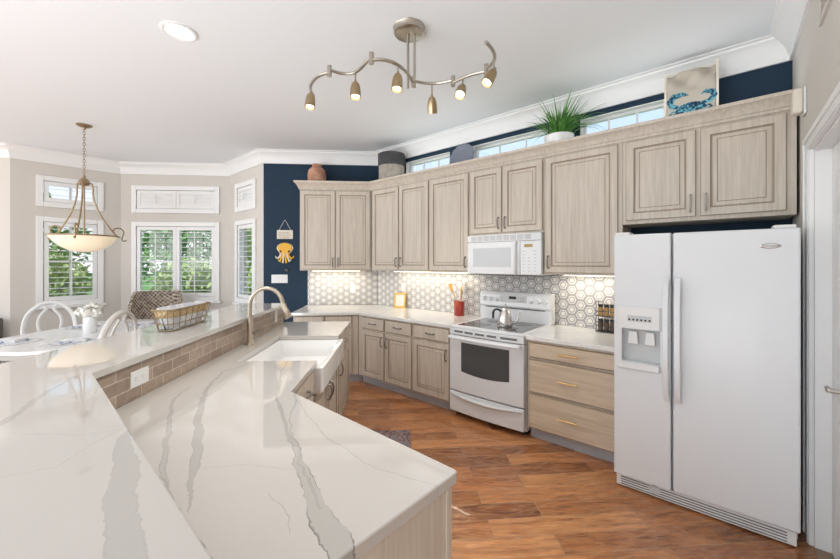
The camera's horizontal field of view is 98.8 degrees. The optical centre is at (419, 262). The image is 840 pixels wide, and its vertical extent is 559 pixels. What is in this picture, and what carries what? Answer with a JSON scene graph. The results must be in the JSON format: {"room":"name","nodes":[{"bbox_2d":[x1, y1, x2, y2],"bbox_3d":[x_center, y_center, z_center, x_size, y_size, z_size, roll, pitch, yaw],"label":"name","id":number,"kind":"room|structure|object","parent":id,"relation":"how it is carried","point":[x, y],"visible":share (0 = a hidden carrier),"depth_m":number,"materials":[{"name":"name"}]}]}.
{"room":"kitchen","nodes":[
{"label":"kitchen","id":0,"kind":"room"},
{"bbox_2d":[0,158,9,362],"bbox_3d":[-7.590,-0.050,4.995,3.650,3.200,0.150,0,0,-5],"label":"wall","id":1,"kind":"structure","parent":0,"point":[4,162],"depth_m":5.06,"materials":[{"name":"grey paint"}]},
{"bbox_2d":[10,158,120,336],"bbox_3d":[-5.427,-0.050,5.574,0.150,3.200,1.216,0,0,41],"label":"wall","id":2,"kind":"structure","parent":0,"point":[24,210],"depth_m":5.24,"materials":[{"name":"grey paint"}]},
{"bbox_2d":[36,174,103,210],"bbox_3d":[-5.395,-1.055,5.565,0.181,0.460,0.750,0,0,41],"label":"window","id":3,"kind":"structure","parent":2,"relation":"in","point":[69,183],"depth_m":5.47,"materials":[{"name":"white"}]},
{"bbox_2d":[36,216,106,309],"bbox_3d":[-5.390,0.003,5.561,0.195,1.365,0.810,0,0,41],"label":"window","id":4,"kind":"structure","parent":2,"relation":"in","point":[97,226],"depth_m":5.50,"materials":[{"name":"white wood"}]},
{"bbox_2d":[121,174,229,318],"bbox_3d":[-4.112,-0.050,6.131,1.744,3.200,0.150,0,0,-5],"label":"wall","id":5,"kind":"structure","parent":0,"point":[127,180],"depth_m":6.06,"materials":[{"name":"grey paint"}]},
{"bbox_2d":[128,222,221,303],"bbox_3d":[-4.100,0.003,6.095,1.465,1.365,0.195,0,0,-5],"label":"window","id":6,"kind":"structure","parent":5,"relation":"in","point":[136,227],"depth_m":6.04,"materials":[{"name":"white wood"}]},
{"bbox_2d":[131,185,219,213],"bbox_3d":[-4.101,-1.055,6.102,1.405,0.460,0.181,0,0,-5],"label":"window","id":7,"kind":"structure","parent":5,"relation":"in","point":[144,198],"depth_m":6.04,"materials":[{"name":"white wood"}]},
{"bbox_2d":[0,0,811,175],"bbox_3d":[-4.005,-1.560,2.927,10.613,0.180,8.250,0,0,41],"label":"trim","id":8,"kind":"structure","parent":5,"relation":"attached to","point":[789,18],"depth_m":3.99,"materials":[{"name":"white wood"}]},
{"bbox_2d":[115,323,282,409],"bbox_3d":[-1.290,1.008,2.033,0.801,1.085,3.525,0,0,-18],"label":"wall","id":9,"kind":"structure","parent":0,"point":[282,323],"depth_m":2.02,"materials":[{"name":"grey paint"}]},
{"bbox_2d":[130,366,148,388],"bbox_3d":[-1.321,0.540,1.698,0.009,0.076,0.118,0,0,-3],"label":"outlet plate","id":10,"kind":"object","parent":9,"relation":"attached to","point":[138,377],"visible":1,"depth_m":1.69,"materials":[{"name":"white plastic"}]},
{"bbox_2d":[0,303,285,558],"bbox_3d":[-1.313,0.447,1.785,1.284,0.034,4.162,0,0,-21],"label":"countertop","id":11,"kind":"structure","parent":9,"relation":"on","point":[76,483],"depth_m":0.77,"materials":[{"name":"stone"}]},
{"bbox_2d":[150,301,210,331],"bbox_3d":[-1.597,0.355,2.430,0.146,0.147,0.480,0,0,-3],"label":"wire basket","id":12,"kind":"object","parent":11,"relation":"on","point":[172,316],"visible":1,"depth_m":2.34,"materials":[{"name":"brown metal"}]},
{"bbox_2d":[96,309,283,408],"bbox_3d":[-1.379,0.550,2.596,0.013,0.170,2.392,0,0,-3],"label":"backsplash","id":13,"kind":"structure","parent":9,"relation":"attached to","point":[165,367],"depth_m":2.00,"materials":[{"name":"beige tile"}]},
{"bbox_2d":[275,310,277,321],"bbox_3d":[-1.418,0.530,3.551,0.008,0.115,0.070,0,0,-3],"label":"outlet plate","id":14,"kind":"object","parent":9,"relation":"attached to","point":[276,311],"visible":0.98,"depth_m":3.55,"materials":[{"name":"white plastic"}]},
{"bbox_2d":[230,163,263,305],"bbox_3d":[-2.732,-0.050,5.792,1.200,3.200,0.150,0,0,41],"label":"wall","id":15,"kind":"structure","parent":0,"point":[257,172],"depth_m":5.58,"materials":[{"name":"grey paint"}]},
{"bbox_2d":[232,218,255,303],"bbox_3d":[-2.745,0.003,5.754,0.779,1.365,0.195,0,0,41],"label":"window","id":16,"kind":"structure","parent":15,"relation":"in","point":[240,225],"depth_m":5.77,"materials":[{"name":"white wood"}]},
{"bbox_2d":[235,178,255,212],"bbox_3d":[-2.740,-1.055,5.760,0.719,0.460,0.181,0,0,41],"label":"window","id":17,"kind":"structure","parent":15,"relation":"in","point":[248,187],"depth_m":5.70,"materials":[{"name":"white wood"}]},
{"bbox_2d":[264,164,377,322],"bbox_3d":[-1.487,-0.050,5.486,1.690,3.200,0.150,0,0,-5],"label":"wall","id":18,"kind":"structure","parent":0,"point":[281,194],"depth_m":5.37,"materials":[{"name":"blue paint"}]},
{"bbox_2d":[271,275,287,282],"bbox_3d":[-2.089,0.245,5.358,0.232,0.105,0.011,0,0,-4],"label":"switch plate","id":19,"kind":"object","parent":18,"relation":"attached to","point":[274,278],"visible":1,"depth_m":5.35,"materials":[{"name":"white plastic"}]},
{"bbox_2d":[275,243,293,262],"bbox_3d":[-2.011,-0.141,5.349,0.274,0.307,0.037,0,0,-5],"label":"decoration","id":20,"kind":"object","parent":18,"relation":"attached to","point":[284,249],"visible":1,"depth_m":5.34,"materials":[{"name":"yellow paint"}]},
{"bbox_2d":[277,220,292,238],"bbox_3d":[-2.012,-0.493,5.361,0.232,0.284,0.014,0,0,-4],"label":"sign","id":21,"kind":"object","parent":18,"relation":"attached to","point":[281,234],"visible":1,"depth_m":5.36,"materials":[{"name":"beige paint"}]},
{"bbox_2d":[300,189,371,269],"bbox_3d":[-1.180,-0.490,5.178,0.980,1.200,0.490,0,0,-5],"label":"upper cabinet","id":22,"kind":"object","parent":18,"relation":"attached to","point":[336,225],"visible":0.94,"depth_m":4.98,"materials":[{"name":"beige wood"}]},
{"bbox_2d":[308,163,325,180],"bbox_3d":[-1.487,-1.251,5.189,0.256,0.322,0.256,0,0,-5],"label":"jar","id":23,"kind":"object","parent":22,"relation":"on","point":[316,172],"visible":0.8,"depth_m":5.09,"materials":[{"name":"orange ceramic"}]},
{"bbox_2d":[293,88,798,190],"bbox_3d":[0.409,-1.060,3.954,5.187,0.110,0.684,0,0,32],"label":"crown molding","id":24,"kind":"structure","parent":22,"relation":"attached to","point":[779,101],"depth_m":3.10,"materials":[{"name":"beige wood"}]},
{"bbox_2d":[312,270,360,270],"bbox_3d":[-1.216,0.118,5.251,0.700,0.016,0.041,0,0,-5],"label":"strip light","id":25,"kind":"object","parent":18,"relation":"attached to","point":[312,270],"visible":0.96,"depth_m":5.23,"materials":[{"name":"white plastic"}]},
{"bbox_2d":[308,270,377,304],"bbox_3d":[-1.161,0.370,5.429,1.038,0.530,0.014,0,0,-5],"label":"backsplash","id":26,"kind":"structure","parent":18,"relation":"attached to","point":[324,287],"depth_m":5.42,"materials":[{"name":"tile"}]},
{"bbox_2d":[350,285,354,292],"bbox_3d":[-1.013,0.400,5.429,0.075,0.120,0.008,0,0,-5],"label":"outlet plate","id":27,"kind":"object","parent":18,"relation":"attached to","point":[352,287],"visible":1,"depth_m":5.43,"materials":[{"name":"white plastic"}]},
{"bbox_2d":[0,0,776,162],"bbox_3d":[-4.005,-1.710,2.927,10.613,0.120,8.250,0,0,41],"label":"ceiling","id":28,"kind":"structure","parent":0,"point":[146,94],"depth_m":2.94,"materials":[{"name":"white paint"}]},
{"bbox_2d":[44,123,126,251],"bbox_3d":[-4.070,-0.886,4.362,0.753,1.528,0.734,0,0,8],"label":"pendant light","id":29,"kind":"object","parent":28,"relation":"hanging from","point":[76,242],"visible":1,"depth_m":4.24,"materials":[{"name":"beige glass"}]},
{"bbox_2d":[159,21,197,41],"bbox_3d":[-1.720,-1.643,2.570,0.230,0.011,0.230,0,0,41],"label":"recessed light","id":30,"kind":"object","parent":28,"relation":"in","point":[178,31],"visible":1,"depth_m":2.56,"materials":[{"name":"white"}]},
{"bbox_2d":[305,17,496,113],"bbox_3d":[-0.171,-1.353,2.424,1.349,0.594,0.493,0,0,12],"label":"track light","id":31,"kind":"object","parent":28,"relation":"attached to","point":[408,30],"visible":1,"depth_m":2.42,"materials":[{"name":"silver metal"}]},
{"bbox_2d":[342,379,817,558],"bbox_3d":[-4.005,1.590,2.927,10.613,0.080,8.250,0,0,41],"label":"floor","id":32,"kind":"structure","parent":0,"point":[516,495],"depth_m":2.30,"materials":[{"name":"brown wood"}]},
{"bbox_2d":[0,318,2,363],"bbox_3d":[-5.984,1.155,4.556,0.720,0.790,0.660,0,0,-20],"label":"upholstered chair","id":33,"kind":"object","parent":32,"relation":"on","point":[1,319],"visible":0.52,"depth_m":4.94,"materials":[{"name":"grey fabric"}]},
{"bbox_2d":[295,371,313,401],"bbox_3d":[-0.981,1.111,2.044,0.715,0.877,0.485,0,0,-3],"label":"base cabinet","id":34,"kind":"object","parent":32,"relation":"on","point":[306,389],"visible":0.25,"depth_m":2.13,"materials":[{"name":"beige wood"}]},
{"bbox_2d":[312,368,337,413],"bbox_3d":[-1.017,1.202,2.728,0.715,0.695,0.881,0,0,-3],"label":"base cabinet","id":35,"kind":"object","parent":32,"relation":"on","point":[328,398],"visible":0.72,"depth_m":2.78,"materials":[{"name":"beige wood"}]},
{"bbox_2d":[293,315,362,380],"bbox_3d":[-1.214,1.111,4.985,0.862,0.877,0.850,0,0,-5],"label":"base cabinet","id":36,"kind":"object","parent":32,"relation":"on","point":[353,341],"visible":0.11,"depth_m":4.64,"materials":[{"name":"beige wood"}]},
{"bbox_2d":[338,327,348,414],"bbox_3d":[-1.058,1.111,3.512,0.715,0.877,0.685,0,0,-3],"label":"base cabinet","id":37,"kind":"object","parent":32,"relation":"on","point":[343,368],"visible":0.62,"depth_m":3.53,"materials":[{"name":"beige wood"}]},
{"bbox_2d":[359,315,416,398],"bbox_3d":[-0.224,1.111,4.590,0.942,0.877,0.770,0,0,41],"label":"base cabinet","id":38,"kind":"object","parent":32,"relation":"on","point":[385,345],"visible":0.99,"depth_m":4.29,"materials":[{"name":"beige wood"}]},
{"bbox_2d":[375,430,410,447],"bbox_3d":[-0.334,1.544,2.720,0.550,0.009,1.160,0,0,-3],"label":"kitchen rug","id":39,"kind":"object","parent":32,"relation":"on","point":[403,437],"visible":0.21,"depth_m":3.20,"materials":[{"name":"grey fabric"}]},
{"bbox_2d":[359,487,451,558],"bbox_3d":[-0.481,1.111,1.161,0.932,0.877,0.772,0,0,42],"label":"base cabinet","id":40,"kind":"object","parent":32,"relation":"on","point":[428,534],"visible":0.02,"depth_m":1.02,"materials":[{"name":"beige wood"}]},
{"bbox_2d":[116,321,456,558],"bbox_3d":[-0.897,0.654,2.208,1.275,0.036,3.476,0,0,-17],"label":"countertop","id":41,"kind":"structure","parent":40,"relation":"on","point":[257,468],"depth_m":1.15,"materials":[{"name":"stone"}]},
{"bbox_2d":[245,286,291,344],"bbox_3d":[-1.177,0.410,2.802,0.355,0.451,0.068,0,0,-3],"label":"faucet","id":42,"kind":"object","parent":41,"relation":"on","point":[286,313],"visible":1,"depth_m":2.79,"materials":[{"name":"silver metal"}]},
{"bbox_2d":[246,339,343,393],"bbox_3d":[-0.946,0.762,2.729,0.597,0.176,0.860,0,0,-3],"label":"farmhouse sink","id":43,"kind":"object","parent":41,"relation":"in","point":[329,354],"visible":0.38,"depth_m":3.05,"materials":[{"name":"white ceramic"}]},
{"bbox_2d":[413,323,454,410],"bbox_3d":[0.333,1.111,4.115,0.518,0.877,0.770,0,0,41],"label":"base cabinet","id":44,"kind":"object","parent":32,"relation":"on","point":[431,344],"visible":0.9,"depth_m":3.85,"materials":[{"name":"beige wood"}]},
{"bbox_2d":[448,290,554,434],"bbox_3d":[0.805,0.936,3.641,0.821,1.228,0.817,0,0,41],"label":"range","id":45,"kind":"object","parent":32,"relation":"on","point":[489,362],"visible":0.92,"depth_m":3.42,"materials":[{"name":"white metal"}]},
{"bbox_2d":[458,318,543,332],"bbox_3d":[0.829,0.634,3.661,0.691,0.004,0.555,0,0,41],"label":"cooktop","id":46,"kind":"object","parent":45,"relation":"in","point":[522,326],"depth_m":3.61,"materials":[{"name":"grey"}]},
{"bbox_2d":[492,304,520,327],"bbox_3d":[0.848,0.517,3.538,0.255,0.228,0.148,0,0,27],"label":"kettle","id":47,"kind":"object","parent":45,"relation":"on","point":[504,318],"visible":1,"depth_m":3.50,"materials":[{"name":"silver metal"}]},
{"bbox_2d":[528,340,613,462],"bbox_3d":[1.433,1.111,3.176,0.723,0.877,0.768,0,0,41],"label":"base cabinet","id":48,"kind":"object","parent":32,"relation":"on","point":[571,388],"visible":0.8,"depth_m":2.91,"materials":[{"name":"beige wood"}]},
{"bbox_2d":[526,324,613,351],"bbox_3d":[1.442,0.654,3.189,0.732,0.036,0.743,0,0,41],"label":"countertop","id":49,"kind":"structure","parent":48,"relation":"on","point":[583,337],"depth_m":3.09,"materials":[{"name":"stone"}]},
{"bbox_2d":[596,300,613,332],"bbox_3d":[1.728,0.496,3.278,0.217,0.280,0.097,0,0,41],"label":"spice rack","id":50,"kind":"object","parent":49,"relation":"on","point":[598,300],"visible":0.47,"depth_m":3.27,"materials":[{"name":"black metal"}]},
{"bbox_2d":[598,318,602,329],"bbox_3d":[1.669,0.572,3.328,0.042,0.105,0.041,0,0,41],"label":"spice jar","id":51,"kind":"object","parent":50,"relation":"in","point":[600,320],"visible":0.98,"depth_m":3.31,"materials":[{"name":"brown"}]},
{"bbox_2d":[598,304,602,315],"bbox_3d":[1.669,0.436,3.328,0.042,0.105,0.041,0,0,41],"label":"spice jar","id":52,"kind":"object","parent":50,"relation":"in","point":[600,306],"visible":0.96,"depth_m":3.31,"materials":[{"name":"brown"}]},
{"bbox_2d":[604,304,608,315],"bbox_3d":[1.708,0.436,3.296,0.042,0.105,0.041,0,0,41],"label":"spice jar","id":53,"kind":"object","parent":50,"relation":"in","point":[606,306],"visible":0.98,"depth_m":3.28,"materials":[{"name":"brown"}]},
{"bbox_2d":[604,319,608,330],"bbox_3d":[1.708,0.572,3.296,0.042,0.105,0.041,0,0,41],"label":"spice jar","id":54,"kind":"object","parent":50,"relation":"in","point":[606,321],"visible":0.98,"depth_m":3.28,"materials":[{"name":"brown"}]},
{"bbox_2d":[610,319,613,331],"bbox_3d":[1.746,0.572,3.263,0.042,0.105,0.041,0,0,41],"label":"spice jar","id":55,"kind":"object","parent":50,"relation":"in","point":[611,320],"visible":0.88,"depth_m":3.25,"materials":[{"name":"brown"}]},
{"bbox_2d":[610,305,613,316],"bbox_3d":[1.746,0.436,3.263,0.042,0.105,0.041,0,0,41],"label":"spice jar","id":56,"kind":"object","parent":50,"relation":"in","point":[611,306],"visible":0.82,"depth_m":3.25,"materials":[{"name":"brown"}]},
{"bbox_2d":[614,224,800,546],"bbox_3d":[1.929,0.665,2.491,0.898,1.745,0.905,0,0,41],"label":"refrigerator","id":57,"kind":"object","parent":32,"relation":"on","point":[707,324],"visible":1,"depth_m":2.16,"materials":[{"name":"white metal"}]},
{"bbox_3d":[-4.075,1.544,4.000,2.550,0.011,2.800,0,0,0],"label":"dining rug","id":58,"kind":"object","parent":32,"relation":"on","visible":0},
{"bbox_2d":[20,301,77,334],"bbox_3d":[-4.516,1.013,4.387,0.505,1.052,0.544,0,0,-44],"label":"dining chair","id":59,"kind":"object","parent":58,"relation":"on","point":[56,304],"visible":0.44,"depth_m":4.52,"materials":[{"name":"white wood"}]},
{"bbox_2d":[0,319,159,360],"bbox_3d":[-3.850,1.169,4.140,1.120,0.738,1.860,0,0,2],"label":"dining table","id":60,"kind":"object","parent":58,"relation":"on","point":[15,352],"visible":0.13,"depth_m":3.84,"materials":[{"name":"white"}]},
{"bbox_2d":[0,337,45,345],"bbox_3d":[-4.100,0.795,3.620,0.450,0.010,0.356,0,0,10],"label":"placemat","id":61,"kind":"object","parent":60,"relation":"on","point":[30,338],"visible":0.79,"depth_m":3.58,"materials":[{"name":"white fabric"}]},
{"bbox_2d":[0,337,28,342],"bbox_3d":[-4.100,0.781,3.620,0.200,0.028,0.140,0,0,-2],"label":"folded napkin","id":62,"kind":"object","parent":61,"relation":"on","point":[19,339],"visible":1,"depth_m":3.59,"materials":[{"name":"fabric"}]},
{"bbox_2d":[38,337,97,346],"bbox_3d":[-3.470,0.795,3.620,0.450,0.010,0.356,0,0,-20],"label":"placemat","id":63,"kind":"object","parent":60,"relation":"on","point":[56,342],"visible":0.51,"depth_m":3.53,"materials":[{"name":"white fabric"}]},
{"bbox_2d":[59,337,89,343],"bbox_3d":[-3.470,0.781,3.620,0.200,0.028,0.140,0,0,-32],"label":"folded napkin","id":64,"kind":"object","parent":63,"relation":"on","point":[80,339],"visible":1,"depth_m":3.59,"materials":[{"name":"fabric"}]},
{"bbox_2d":[59,324,103,329],"bbox_3d":[-4.140,0.795,4.450,0.450,0.010,0.356,0,0,-4],"label":"placemat","id":65,"kind":"object","parent":60,"relation":"on","point":[99,325],"visible":0.54,"depth_m":4.34,"materials":[{"name":"white fabric"}]},
{"bbox_2d":[72,324,97,327],"bbox_3d":[-4.140,0.781,4.450,0.200,0.028,0.140,0,0,-16],"label":"folded napkin","id":66,"kind":"object","parent":65,"relation":"on","point":[78,325],"visible":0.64,"depth_m":4.38,"materials":[{"name":"fabric"}]},
{"bbox_2d":[73,302,103,332],"bbox_3d":[-3.770,0.627,4.113,0.249,0.346,0.247,0,0,27],"label":"flower vase","id":67,"kind":"object","parent":60,"relation":"on","point":[89,313],"visible":1,"depth_m":4.07,"materials":[{"name":"white ceramic"}]},
{"bbox_2d":[117,322,160,326],"bbox_3d":[-3.550,0.794,4.620,0.451,0.010,0.356,0,0,0],"label":"placemat","id":68,"kind":"object","parent":60,"relation":"on","point":[130,324],"visible":0.36,"depth_m":4.54,"materials":[{"name":"white fabric"}]},
{"bbox_2d":[132,321,154,325],"bbox_3d":[-3.550,0.781,4.620,0.200,0.028,0.140,0,0,-12],"label":"folded napkin","id":69,"kind":"object","parent":68,"relation":"on","point":[146,322],"visible":0.9,"depth_m":4.60,"materials":[{"name":"fabric"}]},
{"bbox_2d":[98,310,137,338],"bbox_3d":[-3.308,1.013,3.702,0.544,1.052,0.505,0,0,-2],"label":"dining chair","id":70,"kind":"object","parent":58,"relation":"on","point":[110,321],"visible":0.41,"depth_m":3.63,"materials":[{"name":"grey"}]},
{"bbox_2d":[126,290,181,318],"bbox_3d":[-4.063,0.994,5.508,0.700,1.087,0.617,0,0,-22],"label":"wicker armchair","id":71,"kind":"object","parent":58,"relation":"on","point":[141,303],"visible":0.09,"depth_m":5.69,"materials":[{"name":"wicker"}]},
{"bbox_2d":[378,60,792,328],"bbox_3d":[1.085,-0.050,4.104,4.400,3.200,0.150,0,0,41],"label":"wall","id":72,"kind":"structure","parent":0,"point":[776,78],"depth_m":2.83,"materials":[{"name":"blue paint"}]},
{"bbox_2d":[372,179,429,271],"bbox_3d":[-0.182,-0.490,4.804,1.033,1.200,0.410,0,0,41],"label":"upper cabinet","id":73,"kind":"object","parent":72,"relation":"attached to","point":[400,213],"visible":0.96,"depth_m":4.63,"materials":[{"name":"beige wood"}]},
{"bbox_2d":[377,151,405,178],"bbox_3d":[-0.393,-1.321,4.998,0.384,0.463,0.380,0,0,41],"label":"woven basket","id":74,"kind":"object","parent":73,"relation":"on","point":[390,163],"visible":0.65,"depth_m":4.84,"materials":[{"name":"beige wicker"}]},
{"bbox_2d":[394,271,425,271],"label":"strip light","id":75,"kind":"object","parent":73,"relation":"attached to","point":[394,271],"depth_m":4.82,"materials":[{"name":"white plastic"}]},
{"bbox_2d":[435,272,467,272],"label":"strip light","id":76,"kind":"object","parent":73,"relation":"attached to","point":[435,272],"depth_m":4.38,"materials":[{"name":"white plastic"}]},
{"bbox_2d":[401,283,404,290],"bbox_3d":[-0.239,0.350,5.110,0.075,0.120,0.008,0,0,41],"label":"outlet plate","id":77,"kind":"object","parent":72,"relation":"attached to","point":[402,284],"visible":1,"depth_m":5.11,"materials":[{"name":"white plastic"}]},
{"bbox_2d":[406,152,449,172],"bbox_3d":[0.131,-1.183,4.896,0.760,0.465,0.124,0,0,41],"label":"window","id":78,"kind":"structure","parent":72,"relation":"in","point":[409,165],"depth_m":4.94,"materials":[{"name":"white wood"}]},
{"bbox_2d":[430,172,469,271],"bbox_3d":[0.428,-0.490,4.283,0.568,1.200,0.410,0,0,41],"label":"upper cabinet","id":79,"kind":"object","parent":72,"relation":"attached to","point":[449,195],"visible":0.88,"depth_m":4.14,"materials":[{"name":"beige wood"}]},
{"bbox_2d":[450,144,473,163],"bbox_3d":[0.503,-1.261,4.330,0.350,0.351,0.078,0,0,43],"label":"scalloped plate","id":80,"kind":"object","parent":79,"relation":"on","point":[464,152],"visible":0.7,"depth_m":4.35,"materials":[{"name":"grey ceramic"}]},
{"bbox_2d":[378,271,613,329],"bbox_3d":[1.033,0.370,4.039,4.385,0.530,0.014,0,0,41],"label":"backsplash","id":81,"kind":"structure","parent":72,"relation":"attached to","point":[576,297],"depth_m":4.19,"materials":[{"name":"tile"}]},
{"bbox_2d":[291,305,480,327],"bbox_3d":[-0.642,0.654,4.583,2.620,0.036,1.331,0,0,41],"label":"countertop","id":82,"kind":"structure","parent":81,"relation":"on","point":[419,316],"depth_m":4.57,"materials":[{"name":"stone"}]},
{"bbox_2d":[394,293,405,307],"bbox_3d":[-0.282,0.532,5.066,0.180,0.210,0.052,0,0,23],"label":"picture frame","id":83,"kind":"object","parent":82,"relation":"on","point":[399,298],"visible":0.98,"depth_m":5.06,"materials":[{"name":"gold metal"}]},
{"bbox_2d":[395,294,403,305],"bbox_3d":[-0.281,0.532,5.067,0.132,0.162,0.008,0,-9,23],"label":"print","id":84,"kind":"object","parent":83,"relation":"attached to","point":[399,298],"depth_m":5.07,"materials":[{"name":"white paper"}]},
{"bbox_2d":[454,300,464,315],"bbox_3d":[0.472,0.549,4.331,0.136,0.174,0.136,0,0,41],"label":"utensil crock","id":85,"kind":"object","parent":82,"relation":"on","point":[459,306],"visible":0.98,"depth_m":4.28,"materials":[{"name":"red ceramic"}]},
{"bbox_2d":[448,283,456,300],"bbox_3d":[0.419,0.431,4.355,0.167,0.362,0.046,0,0,9],"label":"spatula","id":86,"kind":"object","parent":85,"relation":"in","point":[450,284],"visible":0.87,"depth_m":4.35,"materials":[{"name":"brown wood"}]},
{"bbox_2d":[458,282,461,300],"bbox_3d":[0.489,0.424,4.394,0.037,0.373,0.074,0,0,-14],"label":"spoon","id":87,"kind":"object","parent":85,"relation":"in","point":[459,283],"visible":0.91,"depth_m":4.39,"materials":[{"name":"white plastic"}]},
{"bbox_2d":[462,286,467,300],"bbox_3d":[0.511,0.447,4.313,0.138,0.330,0.043,0,0,7],"label":"spoon","id":88,"kind":"object","parent":85,"relation":"in","point":[466,287],"visible":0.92,"depth_m":4.30,"materials":[{"name":"white plastic"}]},
{"bbox_2d":[470,158,543,235],"bbox_3d":[0.963,-0.691,3.826,0.835,0.798,0.410,0,0,41],"label":"upper cabinet","id":89,"kind":"object","parent":72,"relation":"attached to","point":[509,198],"visible":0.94,"depth_m":3.67,"materials":[{"name":"beige wood"}]},
{"bbox_2d":[468,232,555,275],"bbox_3d":[0.945,-0.078,3.805,0.827,0.420,0.446,0,0,41],"label":"microwave","id":90,"kind":"object","parent":89,"relation":"attached to","point":[518,254],"visible":0.98,"depth_m":3.63,"materials":[{"name":"white plastic"}]},
{"bbox_2d":[472,127,550,158],"bbox_3d":[1.044,-1.183,4.117,0.980,0.465,0.124,0,0,41],"label":"window","id":91,"kind":"structure","parent":72,"relation":"in","point":[529,135],"depth_m":4.15,"materials":[{"name":"white"}]},
{"bbox_2d":[544,142,630,274],"bbox_3d":[1.535,-0.490,3.338,0.665,1.200,0.410,0,0,41],"label":"upper cabinet","id":92,"kind":"object","parent":72,"relation":"attached to","point":[583,189],"visible":0.92,"depth_m":3.20,"materials":[{"name":"beige wood"}]},
{"bbox_2d":[515,89,605,142],"bbox_3d":[1.276,-1.343,3.404,0.808,0.506,0.611,0,0,41],"label":"potted plant","id":93,"kind":"object","parent":92,"relation":"on","point":[563,129],"visible":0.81,"depth_m":3.38,"materials":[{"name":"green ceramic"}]},
{"bbox_2d":[563,274,613,276],"bbox_3d":[1.589,0.118,3.377,0.470,0.016,0.040,0,0,41],"label":"strip light","id":94,"kind":"object","parent":92,"relation":"attached to","point":[563,274],"visible":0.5,"depth_m":3.35,"materials":[{"name":"white plastic"}]},
{"bbox_2d":[580,99,663,134],"bbox_3d":[1.899,-1.183,3.386,0.710,0.465,0.124,0,0,41],"label":"window","id":95,"kind":"structure","parent":72,"relation":"in","point":[659,104],"depth_m":3.38,"materials":[{"name":"white wood"}]},
{"bbox_2d":[623,110,796,227],"bbox_3d":[2.174,-0.703,2.792,1.011,0.775,0.410,0,0,41],"label":"upper cabinet","id":96,"kind":"object","parent":72,"relation":"attached to","point":[743,170],"visible":0.95,"depth_m":2.62,"materials":[{"name":"beige wood"}]},
{"bbox_2d":[663,57,720,116],"bbox_3d":[2.142,-1.326,2.847,0.364,0.472,0.081,0,0,40],"label":"painting","id":97,"kind":"object","parent":96,"relation":"on","point":[697,88],"visible":0.88,"depth_m":2.83,"materials":[{"name":"beige paint"}]},
{"bbox_2d":[666,88,717,115],"bbox_3d":[2.134,-1.237,2.833,0.332,0.247,0.008,0,-2,41],"label":"print","id":98,"kind":"object","parent":97,"relation":"attached to","point":[695,105],"depth_m":2.84},
{"bbox_2d":[793,0,839,504],"bbox_3d":[0.087,-0.050,-0.568,0.150,3.200,8.250,0,0,41],"label":"wall","id":99,"kind":"structure","parent":0,"point":[816,59],"depth_m":2.03,"materials":[{"name":"grey paint"}]},
{"bbox_2d":[791,85,806,116],"bbox_3d":[2.303,-0.973,2.189,0.060,0.165,0.090,0,0,41],"label":"sensor","id":100,"kind":"object","parent":99,"relation":"attached to","point":[798,96],"visible":1,"depth_m":2.16,"materials":[{"name":"white plastic"}]},
{"bbox_2d":[802,81,839,558],"bbox_3d":[1.930,0.448,1.605,0.190,2.325,1.127,0,0,41],"label":"door","id":101,"kind":"structure","parent":99,"relation":"in","point":[821,164],"depth_m":1.93,"materials":[{"name":"white"}]},
{"bbox_2d":[818,0,831,26],"bbox_3d":[1.837,-1.322,1.606,0.012,0.276,0.528,0,0,41],"label":"air vent","id":102,"kind":"object","parent":99,"relation":"in","point":[823,5],"visible":1,"depth_m":1.75,"materials":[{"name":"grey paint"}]},
{"label":"outside","id":103,"kind":"structure","parent":0,"visible":0},
{"bbox_2d":[55,273,248,295],"bbox_3d":[-8.968,1.775,41.852,72.000,0.050,68.000,0,0,41],"label":"lawn","id":104,"kind":"structure","parent":103,"point":[146,278],"depth_m":28.64,"materials":[{"name":"green plant"}]},
{"bbox_2d":[43,250,91,300],"bbox_3d":[-8.233,0.727,7.793,1.880,2.059,1.842,0,0,-2],"label":"shrub","id":105,"kind":"object","parent":104,"relation":"on","point":[82,273],"visible":0.29,"depth_m":7.83,"materials":[{"name":"green plant"}]},
{"bbox_2d":[43,193,91,273],"bbox_3d":[-12.428,-0.283,11.267,3.364,4.073,3.269,0,0,41],"label":"tree","id":106,"kind":"object","parent":104,"relation":"on","point":[61,249],"visible":0.08,"depth_m":11.57,"materials":[{"name":"green plant"}]},
{"bbox_2d":[142,230,210,286],"bbox_3d":[-8.195,-0.425,12.032,3.139,4.356,3.120,0,0,41],"label":"tree","id":107,"kind":"object","parent":104,"relation":"on","point":[168,247],"visible":0.29,"depth_m":11.38,"materials":[{"name":"green plant"}]},
{"bbox_2d":[150,255,210,292],"bbox_3d":[-5.456,0.781,8.591,1.555,1.950,1.646,0,0,9],"label":"shrub","id":108,"kind":"object","parent":104,"relation":"on","point":[201,273],"visible":0.42,"depth_m":8.24,"materials":[{"name":"green plant"}]},
{"bbox_2d":[247,197,251,267],"bbox_3d":[-4.845,-0.327,12.169,3.057,4.160,3.100,0,0,41],"label":"tree","id":109,"kind":"object","parent":104,"relation":"on","point":[248,232],"visible":0.02,"depth_m":11.43,"materials":[{"name":"green plant"}]},
{"bbox_2d":[247,265,251,294],"bbox_3d":[-3.643,0.856,8.754,1.739,1.803,1.668,0,0,41],"label":"shrub","id":110,"kind":"object","parent":104,"relation":"on","point":[249,274],"visible":0.05,"depth_m":8.22,"materials":[{"name":"green plant"}]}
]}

